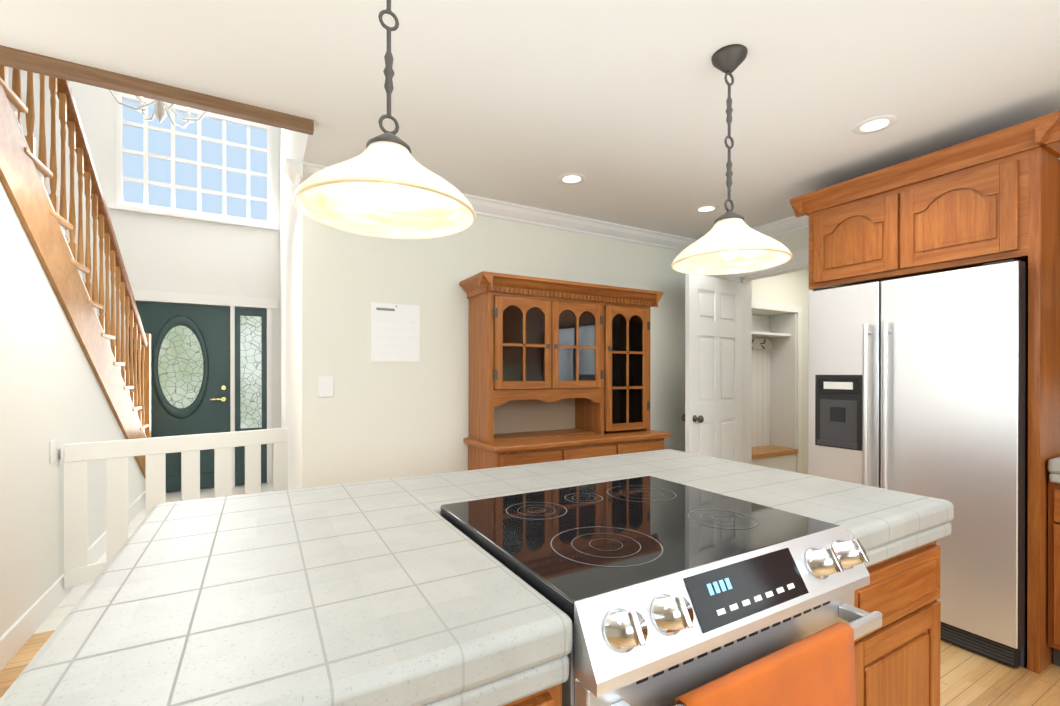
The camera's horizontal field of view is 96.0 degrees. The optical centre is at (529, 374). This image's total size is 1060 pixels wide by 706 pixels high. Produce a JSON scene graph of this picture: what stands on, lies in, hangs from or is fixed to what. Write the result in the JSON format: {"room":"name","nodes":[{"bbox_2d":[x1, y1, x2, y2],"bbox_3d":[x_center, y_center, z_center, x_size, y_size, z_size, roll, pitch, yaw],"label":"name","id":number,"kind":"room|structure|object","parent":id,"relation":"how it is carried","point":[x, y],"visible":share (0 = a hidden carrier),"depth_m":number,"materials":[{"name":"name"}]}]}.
{"room":"kitchen","nodes":[
{"label":"kitchen","id":0,"kind":"room"},
{"bbox_2d":[0,67,155,636],"bbox_3d":[-3.113,-0.144,3.366,0.120,2.845,3.780,0,0,-29],"label":"wall","id":1,"kind":"structure","parent":0,"point":[50,389],"depth_m":2.55,"materials":[{"name":"white paint"}]},
{"bbox_2d":[50,440,55,463],"bbox_3d":[-2.615,0.420,2.615,0.006,0.120,0.080,0,0,-29],"label":"outlet","id":2,"kind":"object","parent":1,"relation":"attached to","point":[52,451],"visible":0.96,"depth_m":2.60,"materials":[{"name":"white plastic"}]},
{"bbox_2d":[61,428,287,587],"bbox_3d":[-2.227,0.801,3.115,1.172,0.815,0.353,0,0,-29],"label":"railing","id":3,"kind":"object","parent":1,"relation":"attached to","point":[76,457],"visible":0.71,"depth_m":2.95,"materials":[{"name":"white wood"}]},
{"bbox_2d":[0,158,808,671],"bbox_3d":[0.324,0.050,2.397,7.090,2.460,9.050,0,0,-29],"label":"trim","id":4,"kind":"structure","parent":1,"relation":"attached to","point":[18,634],"depth_m":3.92,"materials":[{"name":"white wood"}]},
{"bbox_2d":[34,482,272,633],"bbox_3d":[-3.201,1.327,3.779,2.510,0.100,3.220,0,0,-29],"label":"floor","id":5,"kind":"structure","parent":0,"point":[61,612],"depth_m":2.92,"materials":[{"name":"white tile"}]},
{"bbox_2d":[0,65,150,477],"bbox_3d":[-3.498,-0.634,3.114,1.093,3.825,3.827,0,0,-29],"label":"stair","id":6,"kind":"structure","parent":5,"relation":"on","point":[40,219],"depth_m":2.98,"materials":[{"name":"brown wood"}]},
{"bbox_2d":[48,76,275,482],"bbox_3d":[-3.972,-1.226,5.117,2.250,5.000,0.120,0,0,-29],"label":"wall","id":7,"kind":"structure","parent":0,"point":[193,256],"depth_m":5.27,"materials":[{"name":"white paint"}]},
{"bbox_2d":[108,91,277,230],"bbox_3d":[-3.643,-2.301,5.255,1.520,1.210,0.120,0,0,-29],"label":"window","id":8,"kind":"structure","parent":7,"relation":"in","point":[212,167],"depth_m":5.24,"materials":[{"name":"white"}]},
{"bbox_2d":[129,301,266,491],"bbox_3d":[-3.633,0.245,5.273,1.260,2.033,0.099,0,0,-29],"label":"front door","id":9,"kind":"structure","parent":7,"relation":"in","point":[190,369],"depth_m":5.28,"materials":[{"name":"teal"}]},
{"bbox_2d":[276,127,303,489],"bbox_3d":[-1.943,-1.223,3.955,0.140,5.000,4.140,0,0,-29],"label":"wall","id":10,"kind":"structure","parent":0,"point":[288,142],"depth_m":3.99,"materials":[{"name":"white paint"}]},
{"bbox_2d":[0,45,313,134],"bbox_3d":[-2.449,-1.152,1.417,3.300,0.050,0.047,0,0,-29],"label":"trim","id":11,"kind":"structure","parent":10,"relation":"attached to","point":[52,67],"depth_m":1.91,"materials":[{"name":"brown wood"}]},
{"bbox_2d":[300,212,684,487],"bbox_3d":[0.114,0.048,3.582,3.310,2.460,0.120,0,0,-29],"label":"wall","id":12,"kind":"structure","parent":0,"point":[370,420],"depth_m":3.05,"materials":[{"name":"white paint"}]},
{"bbox_2d":[318,376,332,396],"bbox_3d":[-1.186,0.070,2.772,0.080,0.120,0.010,0,0,-29],"label":"switch plate","id":13,"kind":"object","parent":12,"relation":"attached to","point":[325,386],"visible":1,"depth_m":2.77,"materials":[{"name":"white plastic"}]},
{"bbox_2d":[371,302,419,361],"bbox_3d":[-0.834,-0.261,2.971,0.300,0.360,0.007,0,0,-29],"label":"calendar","id":14,"kind":"object","parent":12,"relation":"attached to","point":[395,332],"visible":1,"depth_m":2.97,"materials":[{"name":"white paper"}]},
{"bbox_2d":[0,630,1059,705],"bbox_3d":[0.794,1.334,0.868,8.640,0.100,6.160,0,0,-29],"label":"floor","id":15,"kind":"structure","parent":0,"point":[969,677],"depth_m":2.01,"materials":[{"name":"brown wood"}]},
{"bbox_2d":[459,271,670,469],"bbox_3d":[0.290,0.331,3.311,1.460,1.895,0.503,0,0,-29],"label":"hutch","id":16,"kind":"object","parent":15,"relation":"on","point":[559,370],"visible":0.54,"depth_m":3.19,"materials":[{"name":"brown wood"}]},
{"bbox_2d":[441,476,881,705],"bbox_3d":[0.270,0.801,1.153,0.758,0.904,0.744,0,0,-29],"label":"range","id":17,"kind":"object","parent":15,"relation":"on","point":[659,591],"visible":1,"depth_m":0.91,"materials":[{"name":"black glass"}]},
{"bbox_2d":[674,622,855,705],"bbox_3d":[0.433,0.754,0.845,0.460,0.511,0.048,0,0,-29],"label":"towel","id":18,"kind":"object","parent":17,"relation":"hanging from","point":[818,669],"depth_m":0.86,"materials":[{"name":"orange fabric"}]},
{"bbox_2d":[448,533,950,705],"bbox_3d":[0.092,0.874,1.346,1.950,0.818,1.094,0,0,-29],"label":"kitchen island","id":19,"kind":"object","parent":15,"relation":"on","point":[897,663],"depth_m":1.22,"materials":[{"name":"wood"}]},
{"bbox_2d":[24,493,570,705],"bbox_3d":[-0.498,0.446,1.037,0.670,0.044,1.100,0,0,-29],"label":"island countertop","id":20,"kind":"structure","parent":19,"relation":"on","point":[359,601],"depth_m":0.70,"materials":[{"name":"white tile"}]},
{"bbox_2d":[396,473,607,536],"bbox_3d":[-0.028,0.444,1.679,0.800,0.044,0.444,0,0,-29],"label":"island countertop","id":21,"kind":"structure","parent":19,"relation":"on","point":[426,502],"depth_m":1.47,"materials":[{"name":"white tile"}]},
{"bbox_2d":[580,461,951,564],"bbox_3d":[0.712,0.444,1.721,0.550,0.044,1.100,0,0,-29],"label":"island countertop","id":22,"kind":"structure","parent":19,"relation":"on","point":[882,530],"depth_m":1.34,"materials":[{"name":"white tile"}]},
{"bbox_2d":[752,313,797,471],"bbox_3d":[2.384,0.312,4.962,0.828,1.924,0.339,0,0,-29],"label":"hall tree","id":23,"kind":"object","parent":15,"relation":"on","point":[774,391],"visible":0.52,"depth_m":5.16,"materials":[{"name":"white wood"}]},
{"bbox_2d":[808,259,1027,667],"bbox_3d":[2.139,0.384,2.583,0.747,1.772,0.903,0,0,-29],"label":"fridge","id":24,"kind":"object","parent":15,"relation":"on","point":[918,385],"visible":0.71,"depth_m":2.24,"materials":[{"name":"grey metal"}]},
{"bbox_2d":[790,111,1059,673],"bbox_3d":[2.178,0.102,2.607,0.705,2.355,1.140,0,0,-29],"label":"tall cabinet","id":25,"kind":"object","parent":15,"relation":"on","point":[987,198],"visible":1,"depth_m":2.17,"materials":[{"name":"brown wood"}]},
{"bbox_2d":[1048,481,1059,665],"bbox_3d":[2.609,0.872,1.984,0.570,0.818,0.511,0,0,-29],"label":"base cabinet","id":26,"kind":"object","parent":15,"relation":"on","point":[1054,555],"depth_m":2.05,"materials":[{"name":"brown wood"}]},
{"bbox_2d":[1048,469,1059,480],"bbox_3d":[2.971,0.445,1.334,0.571,0.044,1.983,0,0,-29],"label":"countertop","id":27,"kind":"structure","parent":26,"relation":"on","point":[1054,475],"depth_m":2.04,"materials":[{"name":"white tile"}]},
{"bbox_2d":[0,0,1059,239],"bbox_3d":[0.048,-2.509,2.178,8.640,2.660,9.190,0,0,-29],"label":"ceiling","id":28,"kind":"structure","parent":0,"point":[620,106],"depth_m":1.90,"materials":[{"name":"white paint"}]},
{"bbox_2d":[107,89,210,128],"bbox_3d":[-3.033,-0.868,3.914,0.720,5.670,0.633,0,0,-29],"label":"chandelier","id":29,"kind":"object","parent":28,"relation":"hanging from","point":[161,109],"visible":0.42,"depth_m":3.91,"materials":[{"name":"nickel"},{"name":"glass"}]},
{"bbox_2d":[293,0,475,238],"bbox_3d":[-0.335,-0.777,1.132,0.410,0.798,0.410,0,0,-29],"label":"pendant light","id":30,"kind":"object","parent":28,"relation":"hanging from","point":[385,184],"visible":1,"depth_m":1.14,"materials":[{"name":"white glass"}]},
{"bbox_2d":[557,173,585,184],"bbox_3d":[0.253,-1.180,2.876,0.176,0.002,0.176,0,0,-29],"label":"recessed light","id":31,"kind":"object","parent":28,"relation":"in","point":[570,178],"visible":1,"depth_m":2.87,"materials":[{"name":"white"}]},
{"bbox_2d":[693,205,719,212],"bbox_3d":[1.256,-1.181,3.397,0.176,0.002,0.176,0,0,-29],"label":"recessed light","id":32,"kind":"object","parent":28,"relation":"in","point":[705,208],"visible":1,"depth_m":3.39,"materials":[{"name":"white"}]},
{"bbox_2d":[671,44,791,274],"bbox_3d":[0.735,-0.793,1.760,0.410,0.768,0.410,0,0,-29],"label":"pendant light","id":33,"kind":"object","parent":28,"relation":"hanging from","point":[730,242],"visible":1,"depth_m":1.74,"materials":[{"name":"white glass"}]},
{"bbox_2d":[852,115,897,134],"bbox_3d":[1.628,-1.178,2.252,0.176,0.002,0.176,0,0,-29],"label":"recessed light","id":34,"kind":"object","parent":28,"relation":"in","point":[870,125],"visible":1,"depth_m":2.25,"materials":[{"name":"white"}]},
{"bbox_2d":[706,158,1059,474],"bbox_3d":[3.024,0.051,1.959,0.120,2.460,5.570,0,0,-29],"label":"wall","id":35,"kind":"structure","parent":0,"point":[792,288],"depth_m":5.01,"materials":[{"name":"white paint"}]},
{"bbox_2d":[681,274,742,462],"bbox_3d":[1.484,0.251,3.751,0.752,2.028,0.199,0,0,-29],"label":"door leaf","id":36,"kind":"structure","parent":35,"relation":"in","point":[712,417],"depth_m":3.74,"materials":[{"name":"white wood"}]}
]}

